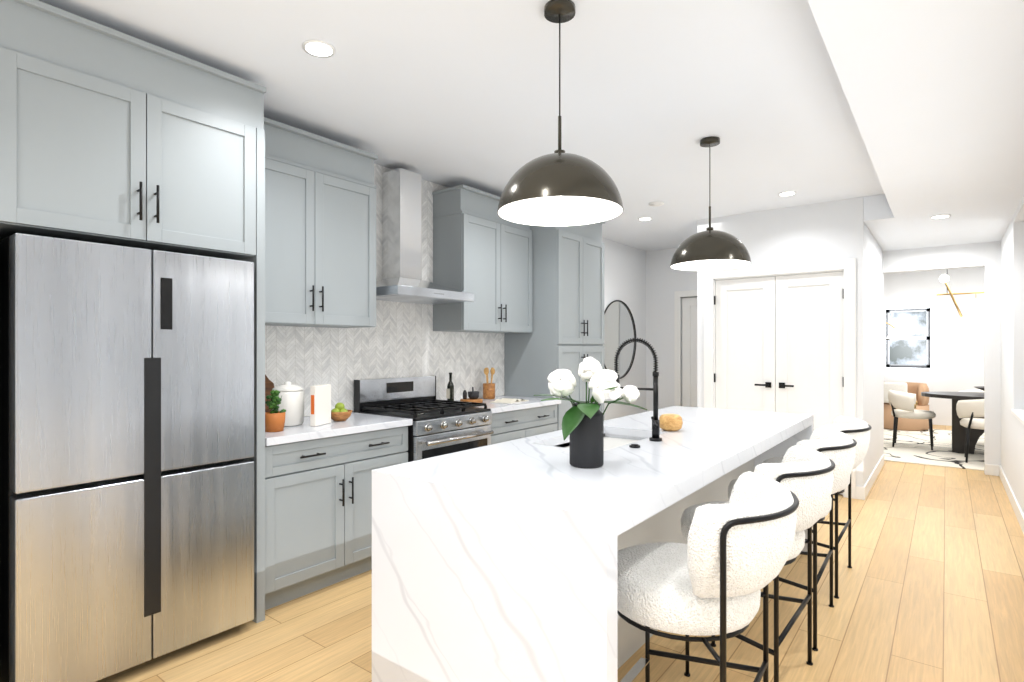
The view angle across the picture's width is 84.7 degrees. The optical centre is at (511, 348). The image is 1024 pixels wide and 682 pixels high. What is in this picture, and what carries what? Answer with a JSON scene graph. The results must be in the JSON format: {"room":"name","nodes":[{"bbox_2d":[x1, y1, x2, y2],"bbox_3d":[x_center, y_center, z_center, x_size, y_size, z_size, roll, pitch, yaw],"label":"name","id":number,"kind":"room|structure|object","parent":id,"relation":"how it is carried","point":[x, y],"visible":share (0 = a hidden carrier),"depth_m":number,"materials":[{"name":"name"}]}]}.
{"room":"kitchen","nodes":[
{"label":"kitchen","id":0,"kind":"room"},
{"bbox_2d":[39,0,883,250],"bbox_3d":[0.640,-1.420,3.183,3.800,0.120,9.980,0,0,38],"label":"ceiling","id":1,"kind":"structure","parent":0,"point":[453,93],"depth_m":2.93,"materials":[{"name":"paint"}]},
{"bbox_2d":[302,40,335,57],"bbox_3d":[-0.875,-1.356,2.547,0.144,0.007,0.144,0,0,38],"label":"recessed light","id":2,"kind":"object","parent":1,"relation":"in","point":[319,48],"visible":1,"depth_m":2.54,"materials":[{"name":"paint"}]},
{"bbox_2d":[497,0,623,225],"bbox_3d":[0.191,-0.949,2.241,0.500,0.819,0.500,0,0,38],"label":"pendant lamp","id":3,"kind":"object","parent":1,"relation":"hanging from","point":[559,187],"visible":1,"depth_m":2.14,"materials":[{"name":"brown metal"}]},
{"bbox_2d":[638,217,651,220],"bbox_3d":[1.398,-1.356,5.896,0.144,0.007,0.144,0,0,38],"label":"recessed light","id":4,"kind":"object","parent":1,"relation":"in","point":[645,218],"visible":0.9,"depth_m":5.87,"materials":[{"name":"paint"}]},
{"bbox_2d":[649,201,663,206],"bbox_3d":[1.357,-1.350,5.271,0.140,0.020,0.140,0,0,38],"label":"ceiling vent","id":5,"kind":"object","parent":1,"relation":"in","point":[657,203],"visible":1,"depth_m":5.24,"materials":[{"name":"paint"}]},
{"bbox_2d":[670,136,750,270],"bbox_3d":[1.291,-0.949,3.666,0.500,0.819,0.500,0,0,38],"label":"pendant lamp","id":6,"kind":"object","parent":1,"relation":"hanging from","point":[709,248],"visible":1,"depth_m":3.54,"materials":[{"name":"brown metal"}]},
{"bbox_2d":[778,191,795,195],"bbox_3d":[2.416,-1.356,4.933,0.144,0.007,0.144,0,0,38],"label":"recessed light","id":7,"kind":"object","parent":1,"relation":"in","point":[787,193],"visible":0.96,"depth_m":4.91,"materials":[{"name":"paint"}]},
{"bbox_2d":[305,237,645,420],"bbox_3d":[0.496,-0.140,6.202,0.120,3.000,14.820,0,0,38],"label":"wall","id":8,"kind":"structure","parent":0,"point":[625,274],"depth_m":7.49,"materials":[{"name":"paint"}]},
{"bbox_2d":[264,117,377,327],"bbox_3d":[-1.297,-0.710,3.453,0.376,1.140,0.938,0,0,38],"label":"upper cabinet","id":9,"kind":"object","parent":8,"relation":"attached to","point":[320,231],"visible":0.73,"depth_m":3.38,"materials":[{"name":"paint"}]},
{"bbox_2d":[265,164,503,416],"bbox_3d":[-0.909,-0.455,4.276,0.012,1.806,2.722,0,0,38],"label":"tile backsplash","id":10,"kind":"structure","parent":8,"relation":"attached to","point":[401,339],"depth_m":4.23,"materials":[{"name":"tile"}]},
{"bbox_2d":[376,168,473,303],"bbox_3d":[-0.707,-0.829,4.123,0.486,0.952,0.756,0,0,38],"label":"range hood","id":11,"kind":"object","parent":8,"relation":"attached to","point":[401,280],"visible":0.92,"depth_m":4.12,"materials":[{"name":"silver metal"}]},
{"bbox_2d":[432,184,531,332],"bbox_3d":[-0.214,-0.710,4.855,0.376,1.140,0.947,0,0,38],"label":"upper cabinet","id":12,"kind":"object","parent":8,"relation":"attached to","point":[482,250],"visible":0.92,"depth_m":4.59,"materials":[{"name":"paint"}]},
{"bbox_2d":[603,300,635,378],"bbox_3d":[1.372,-0.110,7.218,0.018,1.018,1.018,0,0,38],"label":"round mirror","id":13,"kind":"object","parent":8,"relation":"attached to","point":[619,328],"visible":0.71,"depth_m":7.25,"materials":[{"name":"clear glass"}]},
{"bbox_2d":[96,425,1023,681],"bbox_3d":[2.546,1.410,4.668,5.600,0.100,15.100,0,0,38],"label":"floor","id":14,"kind":"structure","parent":0,"point":[931,585],"depth_m":2.83,"materials":[{"name":"brown wood"}]},
{"bbox_2d":[0,233,253,681],"bbox_3d":[-1.763,0.472,2.557,0.644,1.775,0.880,0,0,38],"label":"fridge","id":15,"kind":"object","parent":14,"relation":"on","point":[126,449],"visible":1,"depth_m":2.27,"materials":[{"name":"metal"}]},
{"bbox_2d":[0,0,265,622],"bbox_3d":[-1.794,0.030,2.571,0.668,2.660,1.063,0,0,38],"label":"cabinet","id":16,"kind":"object","parent":14,"relation":"on","point":[108,135],"visible":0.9,"depth_m":2.35,"materials":[{"name":"paint"}]},
{"bbox_2d":[265,412,412,609],"bbox_3d":[-1.181,0.905,3.386,0.642,0.910,0.970,0,0,38],"label":"base cabinet","id":17,"kind":"object","parent":14,"relation":"on","point":[318,507],"visible":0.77,"depth_m":3.11,"materials":[{"name":"paint"}]},
{"bbox_2d":[265,374,273,411],"bbox_3d":[-1.551,0.287,3.335,0.086,0.317,0.330,0,0,38],"label":"cutting board","id":18,"kind":"object","parent":17,"relation":"on","point":[269,385],"visible":0.1,"depth_m":3.42,"materials":[{"name":"brown wood"}]},
{"bbox_2d":[265,390,285,431],"bbox_3d":[-1.287,0.337,3.045,0.115,0.224,0.117,0,0,38],"label":"plant pot","id":19,"kind":"object","parent":17,"relation":"on","point":[274,419],"visible":1,"depth_m":3.02,"materials":[{"name":"orange ceramic"}]},
{"bbox_2d":[271,381,303,426],"bbox_3d":[-1.312,0.322,3.289,0.180,0.254,0.180,0,0,38],"label":"canister","id":20,"kind":"object","parent":17,"relation":"on","point":[292,402],"visible":0.79,"depth_m":3.23,"materials":[{"name":"white ceramic"}]},
{"bbox_2d":[310,384,330,426],"bbox_3d":[-1.121,0.333,3.297,0.034,0.232,0.172,0,0,13],"label":"cookbook","id":21,"kind":"object","parent":17,"relation":"on","point":[320,404],"visible":1,"depth_m":3.26,"materials":[{"name":"white paper"}]},
{"bbox_2d":[331,402,352,420],"bbox_3d":[-1.066,0.392,3.478,0.153,0.113,0.153,0,0,38],"label":"fruit bowl","id":22,"kind":"object","parent":17,"relation":"on","point":[339,412],"visible":0.98,"depth_m":3.44,"materials":[{"name":"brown wood"}]},
{"bbox_2d":[354,376,493,461],"bbox_3d":[-0.609,0.791,4.048,0.705,1.137,0.748,0,0,38],"label":"range","id":23,"kind":"object","parent":14,"relation":"on","point":[439,427],"visible":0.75,"depth_m":3.96,"materials":[{"name":"metal"}]},
{"bbox_2d":[458,395,560,444],"bbox_3d":[-0.114,0.905,4.767,0.642,0.910,0.968,0,0,38],"label":"base cabinet","id":24,"kind":"object","parent":14,"relation":"on","point":[532,416],"visible":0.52,"depth_m":4.58,"materials":[{"name":"paint"}]},
{"bbox_2d":[446,372,453,400],"bbox_3d":[-0.499,0.324,4.569,0.058,0.250,0.056,0,0,38],"label":"oil bottle","id":25,"kind":"object","parent":24,"relation":"on","point":[450,392],"visible":0.79,"depth_m":4.55,"materials":[{"name":"glass"}]},
{"bbox_2d":[460,387,482,402],"bbox_3d":[-0.332,0.380,4.591,0.184,0.136,0.184,0,0,38],"label":"tray","id":26,"kind":"object","parent":24,"relation":"on","point":[473,395],"visible":0.83,"depth_m":4.56,"materials":[{"name":"brown wood"}]},
{"bbox_2d":[483,367,494,398],"bbox_3d":[-0.202,0.310,4.984,0.113,0.277,0.108,0,0,38],"label":"utensil crock","id":27,"kind":"object","parent":24,"relation":"on","point":[488,390],"visible":1,"depth_m":4.95,"materials":[{"name":"brown wood"}]},
{"bbox_2d":[490,398,528,403],"bbox_3d":[-0.018,0.438,4.703,0.200,0.022,0.310,0,0,30],"label":"open book","id":28,"kind":"object","parent":24,"relation":"on","point":[507,401],"visible":1,"depth_m":4.64,"materials":[{"name":"paper"}]},
{"bbox_2d":[505,221,604,430],"bbox_3d":[0.448,0.040,5.491,0.646,2.640,0.858,0,0,38],"label":"pantry cabinet","id":29,"kind":"object","parent":14,"relation":"on","point":[567,332],"visible":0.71,"depth_m":5.17,"materials":[{"name":"paint"}]},
{"bbox_2d":[372,406,813,681],"bbox_3d":[0.751,0.902,2.901,0.960,0.915,2.890,0,0,38],"label":"kitchen island","id":30,"kind":"object","parent":14,"relation":"on","point":[497,562],"visible":0.94,"depth_m":1.84,"materials":[{"name":"stone"}]},
{"bbox_2d":[534,357,646,467],"bbox_3d":[0.300,0.239,2.127,0.399,0.411,0.361,0,0,38],"label":"vase","id":31,"kind":"object","parent":30,"relation":"on","point":[583,424],"visible":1,"depth_m":2.08,"materials":[{"name":"black ceramic"}]},
{"bbox_2d":[614,338,661,447],"bbox_3d":[0.546,0.196,2.672,0.275,0.496,0.284,0,0,38],"label":"faucet","id":32,"kind":"object","parent":30,"relation":"on","point":[655,427],"visible":0.9,"depth_m":2.69,"materials":[{"name":"black metal"}]},
{"bbox_2d":[659,414,682,430],"bbox_3d":[0.858,0.400,3.040,0.134,0.088,0.134,0,0,38],"label":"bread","id":33,"kind":"object","parent":30,"relation":"on","point":[671,422],"visible":0.96,"depth_m":2.99,"materials":[{"name":"beige food"}]},
{"bbox_2d":[617,471,798,681],"bbox_3d":[0.583,0.890,1.781,0.584,0.940,0.569,0,0,38],"label":"stool","id":34,"kind":"object","parent":14,"relation":"on","point":[720,569],"visible":0.98,"depth_m":1.58,"materials":[{"name":"white fabric"}]},
{"bbox_2d":[681,445,834,681],"bbox_3d":[0.993,0.890,2.311,0.584,0.940,0.569,0,0,38],"label":"stool","id":35,"kind":"object","parent":14,"relation":"on","point":[804,475],"visible":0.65,"depth_m":2.09,"materials":[{"name":"white fabric"}]},
{"bbox_2d":[728,428,856,650],"bbox_3d":[1.401,0.890,2.839,0.584,0.940,0.569,0,0,38],"label":"stool","id":36,"kind":"object","parent":14,"relation":"on","point":[837,448],"visible":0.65,"depth_m":2.60,"materials":[{"name":"white fabric"}]},
{"bbox_2d":[763,416,871,598],"bbox_3d":[1.809,0.890,3.367,0.584,0.940,0.569,0,0,38],"label":"stool","id":37,"kind":"object","parent":14,"relation":"on","point":[857,430],"visible":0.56,"depth_m":3.14,"materials":[{"name":"white fabric"}]},
{"bbox_2d":[884,429,983,470],"bbox_3d":[6.207,1.354,7.728,2.850,0.010,3.580,0,0,38],"label":"dining rug","id":38,"kind":"object","parent":14,"relation":"on","point":[913,447],"visible":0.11,"depth_m":7.41,"materials":[{"name":"white fabric"}]},
{"bbox_2d":[884,322,907,338],"bbox_3d":[5.909,0.445,9.209,0.967,1.805,0.300,0,0,38],"label":"arc floor lamp","id":39,"kind":"object","parent":38,"relation":"on","point":[896,333],"visible":0.48,"depth_m":8.93,"materials":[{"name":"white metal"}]},
{"bbox_2d":[884,382,928,430],"bbox_3d":[6.568,0.954,9.512,0.810,0.788,0.825,0,0,38],"label":"barrel chair","id":40,"kind":"object","parent":38,"relation":"on","point":[907,424],"visible":0.44,"depth_m":9.20,"materials":[{"name":"beige fabric"}]},
{"bbox_2d":[888,390,935,449],"bbox_3d":[5.480,0.966,7.708,0.535,0.765,0.568,0,0,38],"label":"dining chair","id":41,"kind":"object","parent":38,"relation":"on","point":[904,403],"visible":1,"depth_m":7.58,"materials":[{"name":"beige fabric"}]},
{"bbox_2d":[921,392,983,453],"bbox_3d":[6.317,0.974,7.061,1.900,0.748,1.040,0,0,38],"label":"dining table","id":42,"kind":"object","parent":38,"relation":"on","point":[958,436],"visible":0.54,"depth_m":7.23,"materials":[{"name":"black wood"}]},
{"bbox_2d":[956,399,983,462],"bbox_3d":[5.622,0.966,6.653,0.568,0.765,0.535,0,0,38],"label":"dining chair","id":43,"kind":"object","parent":38,"relation":"on","point":[968,411],"visible":0.48,"depth_m":6.61,"materials":[{"name":"beige fabric"}]},
{"bbox_2d":[959,389,983,391],"bbox_3d":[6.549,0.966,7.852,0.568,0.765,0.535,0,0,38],"label":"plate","id":44,"kind":"object","parent":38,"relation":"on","point":[975,390],"visible":0.02,"depth_m":8.06,"materials":[{"name":"white ceramic"}]},
{"bbox_2d":[646,248,696,411],"bbox_3d":[2.403,0.000,7.549,1.250,2.720,0.116,0,0,38],"label":"wall","id":45,"kind":"structure","parent":0,"point":[671,323],"depth_m":7.68,"materials":[{"name":"paint"}]},
{"bbox_2d":[697,199,848,497],"bbox_3d":[2.532,0.000,5.566,1.380,2.720,0.136,0,0,38],"label":"wall","id":46,"kind":"structure","parent":0,"point":[790,318],"depth_m":5.48,"materials":[{"name":"paint"}]},
{"bbox_2d":[686,241,1000,472],"bbox_3d":[4.251,-0.140,6.775,5.120,3.000,0.120,0,0,38],"label":"wall","id":47,"kind":"structure","parent":0,"point":[986,256],"depth_m":6.04,"materials":[{"name":"paint"}]},
{"bbox_2d":[849,197,882,498],"bbox_3d":[3.706,0.000,5.858,0.120,2.720,1.998,0,0,38],"label":"wall","id":48,"kind":"structure","parent":0,"point":[865,254],"depth_m":5.19,"materials":[{"name":"paint"}]},
{"bbox_2d":[859,454,883,499],"bbox_3d":[3.752,1.302,5.824,0.034,0.115,1.994,0,0,38],"label":"baseboard","id":49,"kind":"structure","parent":48,"relation":"attached to","point":[863,491],"depth_m":5.48,"materials":[{"name":"paint"}]},
{"bbox_2d":[807,0,1023,250],"bbox_3d":[1.729,-1.249,2.342,1.048,0.218,9.980,0,0,38],"label":"ceiling","id":50,"kind":"structure","parent":0,"point":[933,90],"depth_m":2.66,"materials":[{"name":"paint"}]},
{"bbox_2d":[930,214,950,218],"bbox_3d":[3.699,-1.136,4.851,0.144,0.007,0.144,0,0,38],"label":"recessed light","id":51,"kind":"object","parent":50,"relation":"in","point":[940,216],"visible":0.98,"depth_m":4.83,"materials":[{"name":"paint"}]},
{"bbox_2d":[884,267,983,425],"bbox_3d":[7.064,-0.140,10.415,5.120,3.000,0.120,0,0,38],"label":"wall","id":52,"kind":"structure","parent":0,"point":[954,355],"depth_m":9.93,"materials":[{"name":"paint"}]},
{"bbox_2d":[1001,197,1023,513],"bbox_3d":[2.504,-0.060,1.666,1.035,2.840,10.100,0,0,38],"label":"wall","id":53,"kind":"structure","parent":0,"point":[1012,353],"depth_m":4.86,"materials":[{"name":"paint"}]},
{"bbox_2d":[997,465,1023,533],"bbox_3d":[2.136,1.302,2.027,0.020,0.115,9.980,0,0,38],"label":"baseboard","id":54,"kind":"structure","parent":53,"relation":"attached to","point":[1018,512],"depth_m":4.85,"materials":[{"name":"paint"}]},
{"bbox_3d":[5.610,-1.590,8.632,5.000,0.100,4.480,0,0,38],"label":"ceiling","id":55,"kind":"structure","parent":0,"visible":0},
{"bbox_2d":[927,269,983,323],"bbox_3d":[6.259,-0.929,7.280,1.417,1.219,0.325,0,0,38],"label":"dining chandelier","id":56,"kind":"object","parent":55,"relation":"hanging from","point":[975,305],"visible":0.96,"depth_m":7.49,"materials":[{"name":"gold metal"}]},
{"label":"outside","id":57,"kind":"structure","parent":0,"visible":0},
{"bbox_2d":[890,312,925,364],"bbox_3d":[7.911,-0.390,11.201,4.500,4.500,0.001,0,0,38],"label":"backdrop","id":58,"kind":"structure","parent":57,"point":[910,352],"depth_m":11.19,"materials":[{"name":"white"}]}
]}

